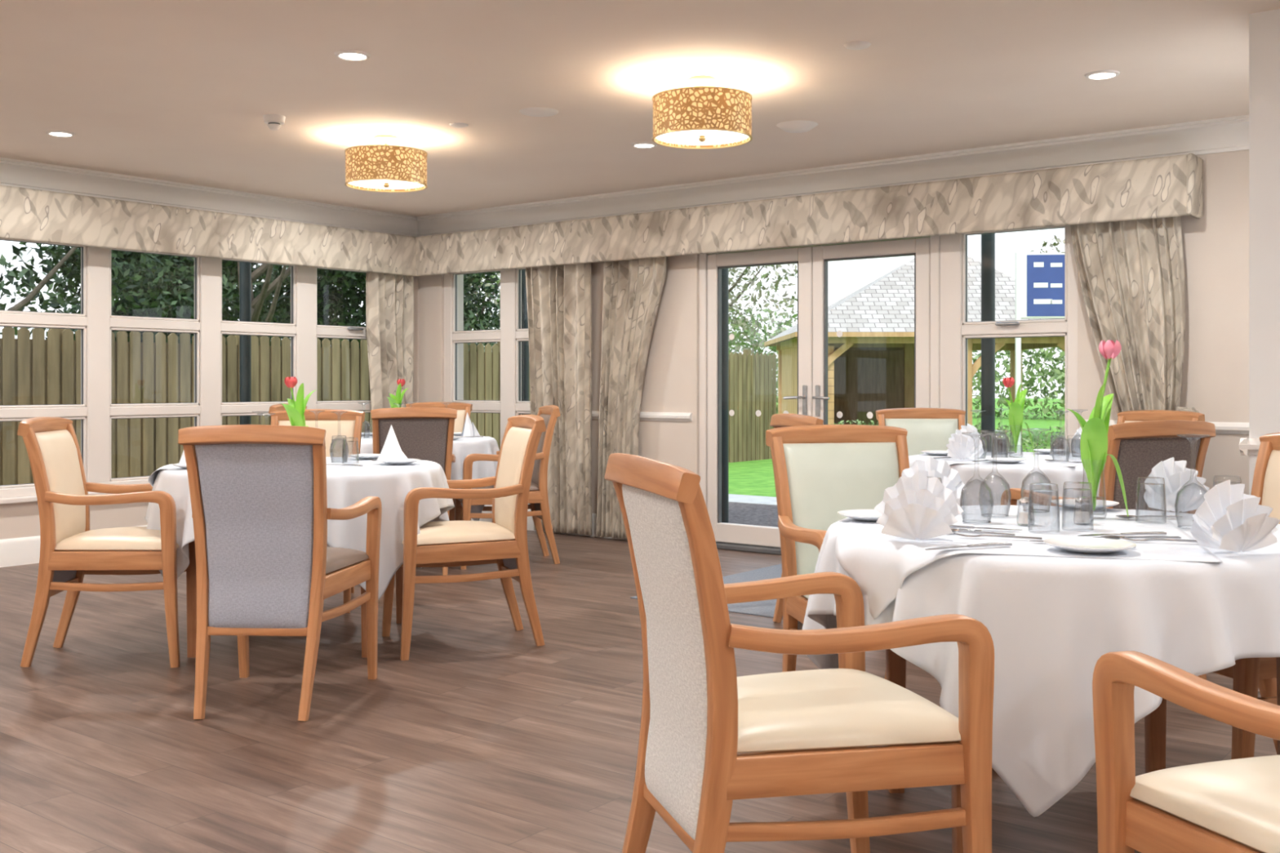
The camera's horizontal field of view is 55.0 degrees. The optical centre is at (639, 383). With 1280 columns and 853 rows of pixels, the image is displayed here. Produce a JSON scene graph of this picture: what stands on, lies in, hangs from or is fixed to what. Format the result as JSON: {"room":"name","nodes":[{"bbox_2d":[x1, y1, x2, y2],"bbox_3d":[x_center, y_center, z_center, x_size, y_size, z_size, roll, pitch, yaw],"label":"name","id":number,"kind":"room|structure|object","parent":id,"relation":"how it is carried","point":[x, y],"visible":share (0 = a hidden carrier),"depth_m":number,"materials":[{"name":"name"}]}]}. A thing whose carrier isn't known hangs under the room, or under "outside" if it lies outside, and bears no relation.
{"room":"care facility","nodes":[
{"label":"care facility","id":0,"kind":"room"},
{"bbox_2d":[0,275,417,539],"bbox_3d":[-4.874,-0.120,6.561,0.250,2.500,10.050,0,0,38],"label":"wall","id":1,"kind":"structure","parent":0,"point":[18,520],"depth_m":8.06,"materials":[{"name":"paint"}]},
{"bbox_2d":[0,524,146,567],"bbox_3d":[-4.783,1.045,6.459,0.018,0.170,9.600,0,0,38],"label":"baseboard","id":2,"kind":"structure","parent":1,"relation":"attached to","point":[22,550],"depth_m":7.64,"materials":[{"name":"paint"}]},
{"bbox_2d":[0,238,371,504],"bbox_3d":[-3.311,-0.115,8.417,0.150,1.710,4.200,0,0,38],"label":"window","id":3,"kind":"structure","parent":1,"relation":"in","point":[95,322],"depth_m":8.35,"materials":[{"name":"paint"}]},
{"bbox_2d":[0,185,416,275],"bbox_3d":[-4.577,-1.035,6.571,0.206,0.320,8.830,0,0,38],"label":"pelmet","id":4,"kind":"object","parent":1,"relation":"attached to","point":[25,214],"visible":1,"depth_m":8.37,"materials":[{"name":"fabric"}]},
{"bbox_2d":[0,157,417,236],"bbox_3d":[-4.737,-1.292,6.423,0.135,0.155,9.600,0,0,38],"label":"trim","id":5,"kind":"structure","parent":1,"relation":"attached to","point":[13,172],"depth_m":8.53,"materials":[{"name":"paint"}]},
{"bbox_2d":[365,271,413,409],"bbox_3d":[-1.999,0.085,9.910,0.088,2.050,0.479,0,0,40],"label":"curtain","id":6,"kind":"object","parent":1,"relation":"hanging from","point":[389,298],"visible":0.47,"depth_m":9.90,"materials":[{"name":"fabric"}]},
{"bbox_2d":[239,262,251,424],"bbox_3d":[-3.207,-0.208,9.981,0.180,2.765,0.180,0,0,38],"label":"post","id":7,"kind":"object","parent":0,"point":[245,268],"depth_m":9.94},
{"bbox_2d":[521,269,528,414],"bbox_3d":[-1.014,-0.208,10.750,0.180,2.765,0.180,0,0,38],"label":"post","id":8,"kind":"object","parent":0,"point":[525,345],"depth_m":10.71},
{"bbox_2d":[0,529,1276,852],"bbox_3d":[-0.841,1.180,3.439,10.450,0.100,10.050,0,0,38],"label":"floor","id":9,"kind":"structure","parent":0,"point":[487,739],"depth_m":3.94,"materials":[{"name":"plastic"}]},
{"bbox_2d":[17,416,186,667],"bbox_3d":[-2.185,0.636,5.118,0.642,0.997,0.582,0,0,-6],"label":"dining chair","id":10,"kind":"object","parent":9,"relation":"on","point":[69,551],"visible":0.87,"depth_m":4.90,"materials":[{"name":"brown wood"}]},
{"bbox_2d":[177,424,382,720],"bbox_3d":[-1.291,0.636,4.418,0.582,0.997,0.642,0,0,3],"label":"dining chair","id":11,"kind":"object","parent":9,"relation":"on","point":[265,566],"visible":1,"depth_m":4.18,"materials":[{"name":"fabric"}]},
{"bbox_2d":[186,541,403,657],"bbox_3d":[-1.489,0.749,5.451,1.106,0.762,1.106,0,0,0],"label":"dining table","id":12,"kind":"object","parent":9,"relation":"on","point":[191,576],"visible":0.1,"depth_m":5.07,"materials":[{"name":"brown wood"}]},
{"bbox_2d":[145,457,454,599],"bbox_3d":[-1.483,0.620,5.450,1.289,0.526,1.306,0,0,2],"label":"tablecloth","id":13,"kind":"object","parent":12,"relation":"on","point":[346,486],"visible":0.38,"depth_m":5.04,"materials":[{"name":"white fabric"}]},
{"bbox_2d":[148,459,385,486],"bbox_3d":[-1.690,0.441,5.422,0.802,0.171,0.802,0,0,37],"label":"cloth","id":14,"kind":"object","parent":13,"relation":"on","point":[153,477],"visible":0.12,"depth_m":5.34,"materials":[{"name":"white fabric"}]},
{"bbox_2d":[280,376,315,426],"bbox_3d":[-1.508,0.162,5.434,0.139,0.386,0.170,0,0,-8],"label":"tulip vase","id":15,"kind":"object","parent":14,"relation":"on","point":[295,410],"visible":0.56,"depth_m":5.46,"materials":[{"name":"red plant"}]},
{"bbox_2d":[348,453,380,458],"bbox_3d":[-1.289,0.345,5.831,0.186,0.015,0.186,0,0,0],"label":"plate","id":16,"kind":"object","parent":13,"relation":"on","point":[355,455],"visible":0.81,"depth_m":5.78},
{"bbox_2d":[376,424,407,460],"bbox_3d":[-1.159,0.273,5.719,0.124,0.165,0.138,0,0,34],"label":"napkin","id":17,"kind":"object","parent":13,"relation":"on","point":[391,449],"visible":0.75,"depth_m":5.70,"materials":[{"name":"fabric"}]},
{"bbox_2d":[377,458,420,463],"bbox_3d":[-1.069,0.345,5.451,0.186,0.015,0.186,0,0,0],"label":"plate","id":18,"kind":"object","parent":13,"relation":"on","point":[384,460],"visible":1,"depth_m":5.44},
{"bbox_2d":[270,408,364,613],"bbox_3d":[-1.718,0.636,6.343,0.582,0.997,0.642,0,0,-4],"label":"dining chair","id":19,"kind":"object","parent":9,"relation":"on","point":[344,423],"visible":0.16,"depth_m":6.58,"materials":[{"name":"brown wood"}]},
{"bbox_2d":[370,407,457,575],"bbox_3d":[-1.405,0.636,7.460,0.582,0.997,0.642,0,0,-17],"label":"dining chair","id":20,"kind":"object","parent":9,"relation":"on","point":[422,433],"visible":0.3,"depth_m":7.21,"materials":[{"name":"brown wood"}]},
{"bbox_2d":[405,401,472,520],"bbox_3d":[-1.509,0.636,8.950,0.582,0.997,0.642,0,0,0],"label":"dining chair","id":21,"kind":"object","parent":9,"relation":"on","point":[462,408],"visible":0.05,"depth_m":9.21,"materials":[{"name":"brown wood"}]},
{"bbox_2d":[448,498,471,520],"bbox_3d":[-1.549,0.749,8.101,1.106,0.762,1.106,0,0,0],"label":"dining table","id":22,"kind":"object","parent":9,"relation":"on","point":[452,512],"visible":0.06,"depth_m":7.72,"materials":[{"name":"brown wood"}]},
{"bbox_2d":[360,435,499,520],"bbox_3d":[-1.543,0.620,8.102,1.289,0.526,1.306,0,0,-12],"label":"tablecloth","id":23,"kind":"object","parent":22,"relation":"on","point":[462,447],"visible":0.16,"depth_m":7.76,"materials":[{"name":"white fabric"}]},
{"bbox_2d":[360,435,372,441],"bbox_3d":[-1.736,0.441,8.024,0.802,0.171,0.802,0,0,23],"label":"cloth","id":24,"kind":"object","parent":23,"relation":"on","point":[366,438],"visible":0.08,"depth_m":7.96,"materials":[{"name":"white fabric"}]},
{"bbox_2d":[386,378,408,408],"bbox_3d":[-1.585,0.162,8.063,0.135,0.386,0.171,0,0,-6],"label":"tulip vase","id":25,"kind":"object","parent":24,"relation":"on","point":[394,401],"visible":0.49,"depth_m":8.09,"materials":[{"name":"red plant"}]},
{"bbox_2d":[461,412,479,436],"bbox_3d":[-1.145,0.273,8.251,0.124,0.165,0.137,0,0,16],"label":"napkin","id":26,"kind":"object","parent":23,"relation":"on","point":[469,429],"visible":0.83,"depth_m":8.22,"materials":[{"name":"fabric"}]},
{"bbox_2d":[382,414,546,660],"bbox_3d":[-0.765,0.636,5.372,0.642,0.997,0.582,0,0,-20],"label":"dining chair","id":27,"kind":"object","parent":9,"relation":"on","point":[503,541],"visible":0.87,"depth_m":5.23,"materials":[{"name":"brown wood"}]},
{"bbox_2d":[455,404,560,569],"bbox_3d":[-0.848,0.636,7.807,0.642,0.997,0.582,0,0,-15],"label":"dining chair","id":28,"kind":"object","parent":9,"relation":"on","point":[538,500],"visible":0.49,"depth_m":7.65,"materials":[{"name":"brown wood"}]},
{"bbox_2d":[630,564,782,618],"bbox_3d":[1.096,1.127,6.758,1.450,0.006,1.870,0,0,38],"label":"entrance mat","id":29,"kind":"object","parent":9,"relation":"on","point":[766,608],"visible":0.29,"depth_m":6.49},
{"bbox_2d":[769,413,823,622],"bbox_3d":[0.980,0.636,5.737,0.642,0.997,0.582,0,0,-17],"label":"dining chair","id":30,"kind":"object","parent":9,"relation":"on","point":[777,420],"visible":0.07,"depth_m":5.67,"materials":[{"name":"brown wood"}]},
{"bbox_2d":[604,453,994,852],"bbox_3d":[0.280,0.636,2.448,0.642,0.997,0.582,0,0,-16],"label":"dining chair","id":31,"kind":"object","parent":9,"relation":"on","point":[711,737],"visible":1,"depth_m":2.26,"materials":[{"name":"brown wood"}]},
{"bbox_2d":[765,424,992,768],"bbox_3d":[0.730,0.636,3.843,0.582,0.997,0.642,0,0,-14],"label":"dining chair","id":32,"kind":"object","parent":9,"relation":"on","point":[821,471],"visible":0.4,"depth_m":4.02,"materials":[{"name":"leather"}]},
{"bbox_2d":[875,408,965,455],"bbox_3d":[1.566,0.636,6.694,0.582,0.997,0.642,0,0,6],"label":"dining chair","id":33,"kind":"object","parent":9,"relation":"on","point":[927,428],"visible":0.12,"depth_m":6.92,"materials":[{"name":"brown wood"}]},
{"bbox_2d":[885,648,1279,852],"bbox_3d":[1.071,0.749,3.051,1.106,0.762,1.106,0,0,0],"label":"dining table","id":34,"kind":"object","parent":9,"relation":"on","point":[1155,722],"visible":0.06,"depth_m":3.39,"materials":[{"name":"brown wood"}]},
{"bbox_2d":[802,505,1279,817],"bbox_3d":[1.076,0.620,3.053,1.289,0.526,1.306,0,0,-19],"label":"tablecloth","id":35,"kind":"object","parent":34,"relation":"on","point":[1049,620],"visible":0.49,"depth_m":2.49,"materials":[{"name":"white fabric"}]},
{"bbox_2d":[835,513,1222,618],"bbox_3d":[0.893,0.441,2.953,0.802,0.171,0.802,0,0,16],"label":"cloth","id":36,"kind":"object","parent":35,"relation":"on","point":[880,563],"visible":0.62,"depth_m":2.78,"materials":[{"name":"white fabric"}]},
{"bbox_2d":[837,509,882,520],"bbox_3d":[0.611,0.345,3.211,0.186,0.015,0.186,0,0,0],"label":"plate","id":37,"kind":"object","parent":36,"relation":"on","point":[857,514],"visible":0.69,"depth_m":3.25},
{"bbox_2d":[874,472,964,539],"bbox_3d":[0.629,0.277,2.779,0.169,0.150,0.168,0,0,-27],"label":"napkin","id":38,"kind":"object","parent":36,"relation":"on","point":[919,506],"visible":1,"depth_m":2.75,"materials":[{"name":"fabric"}]},
{"bbox_2d":[894,456,967,499],"bbox_3d":[0.799,0.277,3.389,0.169,0.150,0.168,0,0,-25],"label":"napkin","id":39,"kind":"object","parent":36,"relation":"on","point":[931,467],"visible":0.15,"depth_m":3.39,"materials":[{"name":"fabric"}]},
{"bbox_2d":[924,542,1012,550],"bbox_3d":[0.707,0.350,2.651,0.223,0.007,0.019,0,0,-22],"label":"knife","id":40,"kind":"object","parent":36,"relation":"on","point":[999,544],"visible":1,"depth_m":2.65,"materials":[{"name":"metal"}]},
{"bbox_2d":[951,528,1015,535],"bbox_3d":[0.786,0.350,2.892,0.187,0.007,0.040,0,0,26],"label":"spoon","id":41,"kind":"object","parent":36,"relation":"on","point":[953,530],"visible":0.59,"depth_m":2.88,"materials":[{"name":"metal"}]},
{"bbox_2d":[949,524,1021,530],"bbox_3d":[0.815,0.350,2.992,0.223,0.007,0.019,0,0,20],"label":"knife","id":42,"kind":"object","parent":36,"relation":"on","point":[951,526],"visible":0.76,"depth_m":2.98,"materials":[{"name":"metal"}]},
{"bbox_2d":[953,533,1042,539],"bbox_3d":[0.819,0.350,2.815,0.195,0.007,0.022,0,0,20],"label":"fork","id":43,"kind":"object","parent":36,"relation":"on","point":[957,534],"visible":1,"depth_m":2.81,"materials":[{"name":"metal"}]},
{"bbox_2d":[1016,497,1035,525],"bbox_3d":[0.971,0.321,3.091,0.044,0.069,0.044,0,0,0],"label":"salt shaker","id":44,"kind":"object","parent":36,"relation":"on","point":[1023,516],"visible":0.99,"depth_m":3.08,"materials":[{"name":"clear glass"}]},
{"bbox_2d":[1073,496,1091,524],"bbox_3d":[1.121,0.321,3.111,0.044,0.069,0.044,0,0,0],"label":"salt shaker","id":45,"kind":"object","parent":36,"relation":"on","point":[1082,517],"visible":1,"depth_m":3.10,"materials":[{"name":"clear glass"}]},
{"bbox_2d":[1043,537,1136,553],"bbox_3d":[0.955,0.345,2.611,0.186,0.015,0.186,0,0,0],"label":"plate","id":46,"kind":"object","parent":36,"relation":"on","point":[1079,544],"visible":1,"depth_m":2.64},
{"bbox_2d":[1067,339,1128,519],"bbox_3d":[1.210,0.119,3.216,0.142,0.471,0.188,0,0,0],"label":"tulip vase","id":47,"kind":"object","parent":36,"relation":"on","point":[1094,437],"visible":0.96,"depth_m":3.24,"materials":[{"name":"green plant"}]},
{"bbox_2d":[1077,531,1166,536],"bbox_3d":[1.121,0.350,2.863,0.223,0.007,0.019,0,0,-10],"label":"knife","id":48,"kind":"object","parent":36,"relation":"on","point":[1143,532],"visible":0.99,"depth_m":2.86,"materials":[{"name":"metal"}]},
{"bbox_2d":[1100,535,1181,539],"bbox_3d":[1.137,0.350,2.793,0.187,0.007,0.040,0,0,-5],"label":"spoon","id":49,"kind":"object","parent":36,"relation":"on","point":[1113,537],"visible":0.94,"depth_m":2.79,"materials":[{"name":"metal"}]},
{"bbox_2d":[1115,515,1182,518],"bbox_3d":[1.339,0.350,3.235,0.187,0.007,0.040,0,0,-10],"label":"spoon","id":50,"kind":"object","parent":36,"relation":"on","point":[1118,516],"visible":0.98,"depth_m":3.24,"materials":[{"name":"metal"}]},
{"bbox_2d":[1119,536,1197,542],"bbox_3d":[1.176,0.350,2.746,0.195,0.007,0.022,0,0,15],"label":"fork","id":51,"kind":"object","parent":36,"relation":"on","point":[1132,540],"visible":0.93,"depth_m":2.75,"materials":[{"name":"metal"}]},
{"bbox_2d":[1050,498,1119,509],"bbox_3d":[1.271,0.345,3.511,0.186,0.015,0.186,0,0,0],"label":"plate","id":52,"kind":"object","parent":35,"relation":"on","point":[1068,503],"visible":0.9,"depth_m":3.51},
{"bbox_2d":[1143,457,1208,512],"bbox_3d":[1.471,0.277,3.368,0.168,0.150,0.169,0,0,30],"label":"napkin","id":53,"kind":"object","parent":35,"relation":"on","point":[1175,474],"visible":0.94,"depth_m":3.34,"materials":[{"name":"fabric"}]},
{"bbox_2d":[1190,480,1279,552],"bbox_3d":[1.246,0.277,2.574,0.168,0.150,0.169,0,0,23],"label":"napkin","id":54,"kind":"object","parent":35,"relation":"on","point":[1228,518],"visible":1,"depth_m":2.55,"materials":[{"name":"fabric"}]},
{"bbox_2d":[1000,420,1215,679],"bbox_3d":[1.865,0.636,4.890,0.582,0.997,0.642,0,0,-22],"label":"dining chair","id":55,"kind":"object","parent":9,"relation":"on","point":[1137,447],"visible":0.27,"depth_m":4.61,"materials":[{"name":"brown wood"}]},
{"bbox_2d":[1116,409,1204,423],"bbox_3d":[2.468,0.636,6.258,0.642,0.997,0.582,0,0,-30],"label":"dining chair","id":56,"kind":"object","parent":9,"relation":"on","point":[1126,416],"visible":0.03,"depth_m":6.41,"materials":[{"name":"brown wood"}]},
{"bbox_2d":[1092,650,1279,852],"bbox_3d":[1.097,0.636,1.793,0.582,0.997,0.642,0,0,-16],"label":"dining chair","id":57,"kind":"object","parent":9,"relation":"on","point":[1206,807],"visible":1,"depth_m":1.90,"materials":[{"name":"brown wood"}]},
{"bbox_2d":[1212,432,1279,759],"bbox_3d":[1.702,0.636,3.393,0.642,0.997,0.582,0,0,-18],"label":"dining chair","id":58,"kind":"object","parent":9,"relation":"on","point":[1248,674],"visible":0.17,"depth_m":3.55,"materials":[{"name":"brown wood"}]},
{"bbox_3d":[1.871,0.749,5.900,1.106,0.762,1.106,0,0,0],"label":"dining table","id":59,"kind":"object","parent":9,"relation":"on","visible":0},
{"bbox_2d":[908,451,1100,506],"bbox_3d":[1.877,0.620,5.901,1.289,0.526,1.305,0,0,-10],"label":"tablecloth","id":60,"kind":"object","parent":59,"relation":"on","point":[1014,475],"visible":0.26,"depth_m":5.36,"materials":[{"name":"white fabric"}]},
{"bbox_2d":[908,453,1081,467],"bbox_3d":[1.681,0.441,5.830,0.802,0.171,0.802,0,0,25],"label":"cloth","id":61,"kind":"object","parent":60,"relation":"on","point":[1038,460],"visible":0.59,"depth_m":5.75,"materials":[{"name":"white fabric"}]},
{"bbox_2d":[946,426,983,459],"bbox_3d":[1.505,0.277,5.690,0.169,0.150,0.168,0,0,15],"label":"napkin","id":62,"kind":"object","parent":61,"relation":"on","point":[968,446],"visible":0.99,"depth_m":5.67,"materials":[{"name":"fabric"}]},
{"bbox_2d":[983,457,1026,462],"bbox_3d":[1.642,0.345,5.525,0.186,0.015,0.186,0,0,0],"label":"plate","id":63,"kind":"object","parent":61,"relation":"on","point":[992,460],"visible":1,"depth_m":5.50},
{"bbox_2d":[1002,377,1034,457],"bbox_3d":[1.832,0.162,5.913,0.139,0.386,0.170,0,0,-8],"label":"tulip vase","id":64,"kind":"object","parent":61,"relation":"on","point":[1015,408],"visible":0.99,"depth_m":5.94,"materials":[{"name":"red plant"}]},
{"bbox_2d":[1071,426,1082,453],"bbox_3d":[2.237,0.277,6.111,0.169,0.150,0.168,0,0,15],"label":"napkin","id":65,"kind":"object","parent":60,"relation":"on","point":[1076,444],"visible":0.12,"depth_m":6.12,"materials":[{"name":"fabric"}]},
{"bbox_2d":[0,0,1279,216],"bbox_3d":[-0.841,-1.445,3.439,10.450,0.150,10.050,0,0,38],"label":"ceiling","id":66,"kind":"structure","parent":0,"point":[173,91],"depth_m":5.57,"materials":[{"name":"paint"}]},
{"bbox_2d":[45,130,75,137],"bbox_3d":[-3.167,-1.365,6.717,0.150,0.010,0.150,0,0,38],"label":"recessed light","id":67,"kind":"object","parent":66,"relation":"in","point":[55,133],"visible":1,"depth_m":6.69,"materials":[{"name":"white plastic"}]},
{"bbox_2d":[262,114,285,130],"bbox_3d":[-1.875,-1.335,6.301,0.110,0.070,0.110,0,0,38],"label":"smoke detector","id":68,"kind":"object","parent":66,"relation":"attached to","point":[274,122],"visible":1,"depth_m":6.27,"materials":[{"name":"white plastic"}]},
{"bbox_2d":[333,49,371,61],"bbox_3d":[-1.196,-1.365,5.117,0.150,0.010,0.150,0,0,38],"label":"recessed light","id":69,"kind":"object","parent":66,"relation":"in","point":[348,55],"visible":1,"depth_m":5.09,"materials":[{"name":"white plastic"}]},
{"bbox_2d":[344,134,427,192],"bbox_3d":[-1.410,-1.229,6.831,0.450,0.282,0.450,0,0,38],"label":"pendant lamp","id":70,"kind":"object","parent":66,"relation":"hanging from","point":[386,168],"depth_m":6.67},
{"bbox_2d":[519,106,559,116],"bbox_3d":[-0.508,-1.363,6.190,0.200,0.014,0.200,0,0,38],"label":"ceiling speaker","id":71,"kind":"object","parent":66,"relation":"in","point":[537,111],"depth_m":6.16},
{"bbox_2d":[631,142,657,148],"bbox_3d":[0.024,-1.365,7.038,0.150,0.010,0.150,0,0,38],"label":"recessed light","id":72,"kind":"object","parent":66,"relation":"in","point":[638,144],"visible":0.99,"depth_m":7.01,"materials":[{"name":"white plastic"}]},
{"bbox_2d":[652,75,752,149],"bbox_3d":[0.280,-1.229,5.531,0.450,0.282,0.450,0,0,38],"label":"pendant lamp","id":73,"kind":"object","parent":66,"relation":"hanging from","point":[700,116],"depth_m":5.37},
{"bbox_2d":[776,120,817,133],"bbox_3d":[0.832,-1.353,6.504,0.220,0.034,0.220,0,0,38],"label":"ceiling speaker","id":74,"kind":"object","parent":66,"relation":"in","point":[790,126],"depth_m":6.45},
{"bbox_2d":[843,40,871,49],"bbox_3d":[0.879,-1.362,4.968,0.110,0.016,0.110,0,0,38],"label":"ceiling speaker","id":75,"kind":"object","parent":66,"relation":"in","point":[859,45],"depth_m":4.94},
{"bbox_2d":[1084,70,1119,79],"bbox_3d":[2.047,-1.365,5.440,0.150,0.010,0.150,0,0,38],"label":"recessed light","id":76,"kind":"object","parent":66,"relation":"in","point":[1100,74],"visible":1,"depth_m":5.42,"materials":[{"name":"white plastic"}]},
{"bbox_2d":[721,268,728,523],"bbox_3d":[0.637,-0.208,9.471,0.180,2.765,0.180,0,0,38],"label":"post","id":77,"kind":"object","parent":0,"point":[724,271],"depth_m":9.43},
{"bbox_2d":[417,149,1248,513],"bbox_3d":[2.257,-0.120,7.238,10.200,2.500,0.250,0,0,38],"label":"wall","id":78,"kind":"structure","parent":0,"point":[1215,377],"depth_m":6.57,"materials":[{"name":"paint"}]},
{"bbox_2d":[444,267,530,446],"bbox_3d":[-1.153,-0.115,9.751,1.230,1.710,0.150,0,0,38],"label":"window","id":79,"kind":"structure","parent":78,"relation":"in","point":[511,335],"depth_m":9.70,"materials":[{"name":"paint"}]},
{"bbox_2d":[471,504,627,540],"bbox_3d":[-0.751,1.045,9.396,2.800,0.170,0.018,0,0,38],"label":"baseboard","id":80,"kind":"structure","parent":78,"relation":"attached to","point":[530,521],"depth_m":9.37,"materials":[{"name":"paint"}]},
{"bbox_2d":[525,262,592,535],"bbox_3d":[-0.612,0.085,9.191,0.658,2.050,0.090,0,0,38],"label":"curtain","id":81,"kind":"object","parent":78,"relation":"hanging from","point":[559,297],"visible":0.87,"depth_m":9.14,"materials":[{"name":"fabric"}]},
{"bbox_2d":[595,257,666,538],"bbox_3d":[-0.053,0.085,8.754,0.601,2.050,0.093,0,0,38],"label":"curtain","id":82,"kind":"object","parent":78,"relation":"hanging from","point":[633,289],"visible":0.77,"depth_m":8.81,"materials":[{"name":"fabric"}]},
{"bbox_2d":[591,410,692,422],"bbox_3d":[-0.181,0.234,8.948,1.350,0.063,0.030,0,0,38],"label":"trim","id":83,"kind":"structure","parent":78,"relation":"attached to","point":[654,416],"depth_m":8.68,"materials":[{"name":"paint"}]},
{"bbox_2d":[415,153,1203,276],"bbox_3d":[0.572,-1.035,8.253,5.952,0.320,0.206,0,0,38],"label":"pelmet","id":84,"kind":"object","parent":78,"relation":"attached to","point":[1170,186],"visible":1,"depth_m":7.55,"materials":[{"name":"fabric"}]},
{"bbox_2d":[698,235,939,555],"bbox_3d":[1.122,0.080,8.009,1.780,2.100,0.179,0,0,38],"label":"door","id":85,"kind":"structure","parent":78,"relation":"in","point":[812,397],"depth_m":8.03,"materials":[{"name":"paint"}]},
{"bbox_2d":[417,114,1248,236],"bbox_3d":[0.773,-1.292,8.143,6.744,0.155,0.135,0,0,38],"label":"trim","id":86,"kind":"structure","parent":78,"relation":"attached to","point":[1230,134],"depth_m":7.58,"materials":[{"name":"paint"}]},
{"bbox_2d":[939,224,1077,453],"bbox_3d":[2.137,-0.115,7.204,0.868,1.710,0.150,0,0,38],"label":"window","id":87,"kind":"structure","parent":78,"relation":"in","point":[955,330],"depth_m":7.37,"materials":[{"name":"paint"}]},
{"bbox_2d":[1071,216,1185,417],"bbox_3d":[2.637,0.085,6.671,0.600,2.050,0.094,0,0,38],"label":"curtain","id":88,"kind":"object","parent":78,"relation":"hanging from","point":[1131,273],"visible":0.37,"depth_m":6.63,"materials":[{"name":"fabric"}]},
{"bbox_2d":[1084,419,1248,434],"bbox_3d":[2.980,0.234,6.501,1.244,0.063,0.030,0,0,38],"label":"trim","id":89,"kind":"structure","parent":78,"relation":"attached to","point":[1221,428],"depth_m":6.42,"materials":[{"name":"paint"}]},
{"bbox_2d":[728,396,1064,497],"bbox_3d":[13.450,1.240,30.030,120.000,0.100,130.000,0,0,38],"label":"lawn","id":90,"kind":"structure","parent":0,"point":[753,477],"depth_m":18.55,"materials":[{"name":"green plant"}]},
{"bbox_2d":[0,246,77,311],"bbox_3d":[-7.099,-1.405,11.610,2.986,5.282,4.020,0,0,31],"label":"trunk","id":91,"kind":"object","parent":90,"relation":"on","point":[32,295],"visible":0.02,"depth_m":11.86,"materials":[{"name":"brown plant"}]},
{"bbox_2d":[34,244,290,345],"bbox_3d":[-5.273,-1.405,14.170,3.699,5.282,3.484,0,0,-34],"label":"evergreen tree","id":92,"kind":"object","parent":90,"relation":"on","point":[159,286],"visible":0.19,"depth_m":13.51,"materials":[{"name":"green plant"}]},
{"bbox_2d":[0,242,364,346],"bbox_3d":[-8.477,-1.114,15.512,2.680,4.703,13.244,0,0,38],"label":"tree","id":93,"kind":"object","parent":90,"relation":"on","point":[56,302],"visible":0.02,"depth_m":16.27,"materials":[{"name":"green plant"}]},
{"bbox_2d":[255,265,500,351],"bbox_3d":[-3.525,-1.405,16.616,4.096,5.282,3.080,0,0,-28],"label":"evergreen tree","id":94,"kind":"object","parent":90,"relation":"on","point":[349,282],"visible":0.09,"depth_m":16.32,"materials":[{"name":"green plant"}]},
{"bbox_2d":[0,326,776,484],"bbox_3d":[-3.628,0.335,12.135,0.116,1.710,18.791,0,0,38],"label":"fence","id":95,"kind":"object","parent":90,"relation":"on","point":[37,371],"visible":0.24,"depth_m":11.31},
{"bbox_2d":[463,263,797,354],"bbox_3d":[-1.851,-2.538,38.078,14.692,7.554,6.698,0,0,4],"label":"tree","id":96,"kind":"object","parent":90,"relation":"on","point":[751,282],"visible":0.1,"depth_m":37.01,"materials":[{"name":"green plant"}]},
{"bbox_2d":[728,493,777,505],"bbox_3d":[4.156,1.180,10.099,14.300,0.020,0.700,0,0,38],"label":"paved path","id":97,"kind":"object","parent":90,"relation":"on","point":[757,500],"depth_m":12.35,"materials":[{"name":"concrete"}]},
{"bbox_2d":[728,502,777,527],"bbox_3d":[2.406,1.183,9.146,9.900,0.015,2.950,0,0,38],"label":"gravel bed","id":98,"kind":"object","parent":90,"relation":"on","point":[766,515],"visible":0.02,"depth_m":11.01,"materials":[{"name":"gravel"}]},
{"bbox_2d":[728,308,1064,420],"bbox_3d":[18.487,-0.277,34.610,51.981,5.331,9.573,0,0,41],"label":"hedge","id":99,"kind":"object","parent":90,"relation":"on","point":[1055,373],"visible":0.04,"depth_m":41.67,"materials":[{"name":"green plant"}]},
{"bbox_2d":[764,256,1064,434],"bbox_3d":[6.017,-0.920,25.982,6.200,4.220,5.800,0,0,0],"label":"gazebo","id":100,"kind":"object","parent":90,"relation":"on","point":[871,366],"visible":0.31,"depth_m":24.98,"materials":[{"name":"brown wood"}]},
{"bbox_2d":[831,419,1064,452],"bbox_3d":[6.398,0.981,19.954,7.347,1.033,2.039,0,0,22],"label":"shrub","id":101,"kind":"object","parent":90,"relation":"on","point":[1006,443],"visible":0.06,"depth_m":20.20,"materials":[{"name":"green plant"}]},
{"bbox_2d":[1015,251,1064,452],"bbox_3d":[4.924,-0.210,15.001,0.660,2.800,0.060,0,0,5],"label":"sign board","id":102,"kind":"object","parent":90,"relation":"on","point":[1039,277],"visible":0.56,"depth_m":14.98,"materials":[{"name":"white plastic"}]},
{"bbox_2d":[1029,234,1064,253],"bbox_3d":[25.836,-2.750,39.530,6.478,7.979,30.139,0,0,-41],"label":"tree","id":103,"kind":"object","parent":90,"relation":"on","point":[1058,240],"visible":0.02,"depth_m":48.45,"materials":[{"name":"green plant"}]},
{"bbox_2d":[981,233,995,451],"bbox_3d":[2.316,-0.208,8.172,0.180,2.765,0.180,0,0,38],"label":"post","id":104,"kind":"object","parent":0,"point":[988,241],"depth_m":8.13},
{"bbox_2d":[1248,8,1279,494],"bbox_3d":[4.156,-0.120,4.345,3.256,2.500,2.000,0,0,38],"label":"wall pier","id":105,"kind":"object","parent":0,"point":[1264,26],"visible":0.5,"depth_m":4.52,"materials":[{"name":"paint"}]},
{"bbox_2d":[1239,438,1260,455],"bbox_3d":[3.524,0.234,3.551,3.284,0.063,0.030,0,0,38],"label":"trim","id":106,"kind":"structure","parent":105,"relation":"attached to","point":[1252,446],"depth_m":4.53,"materials":[{"name":"paint"}]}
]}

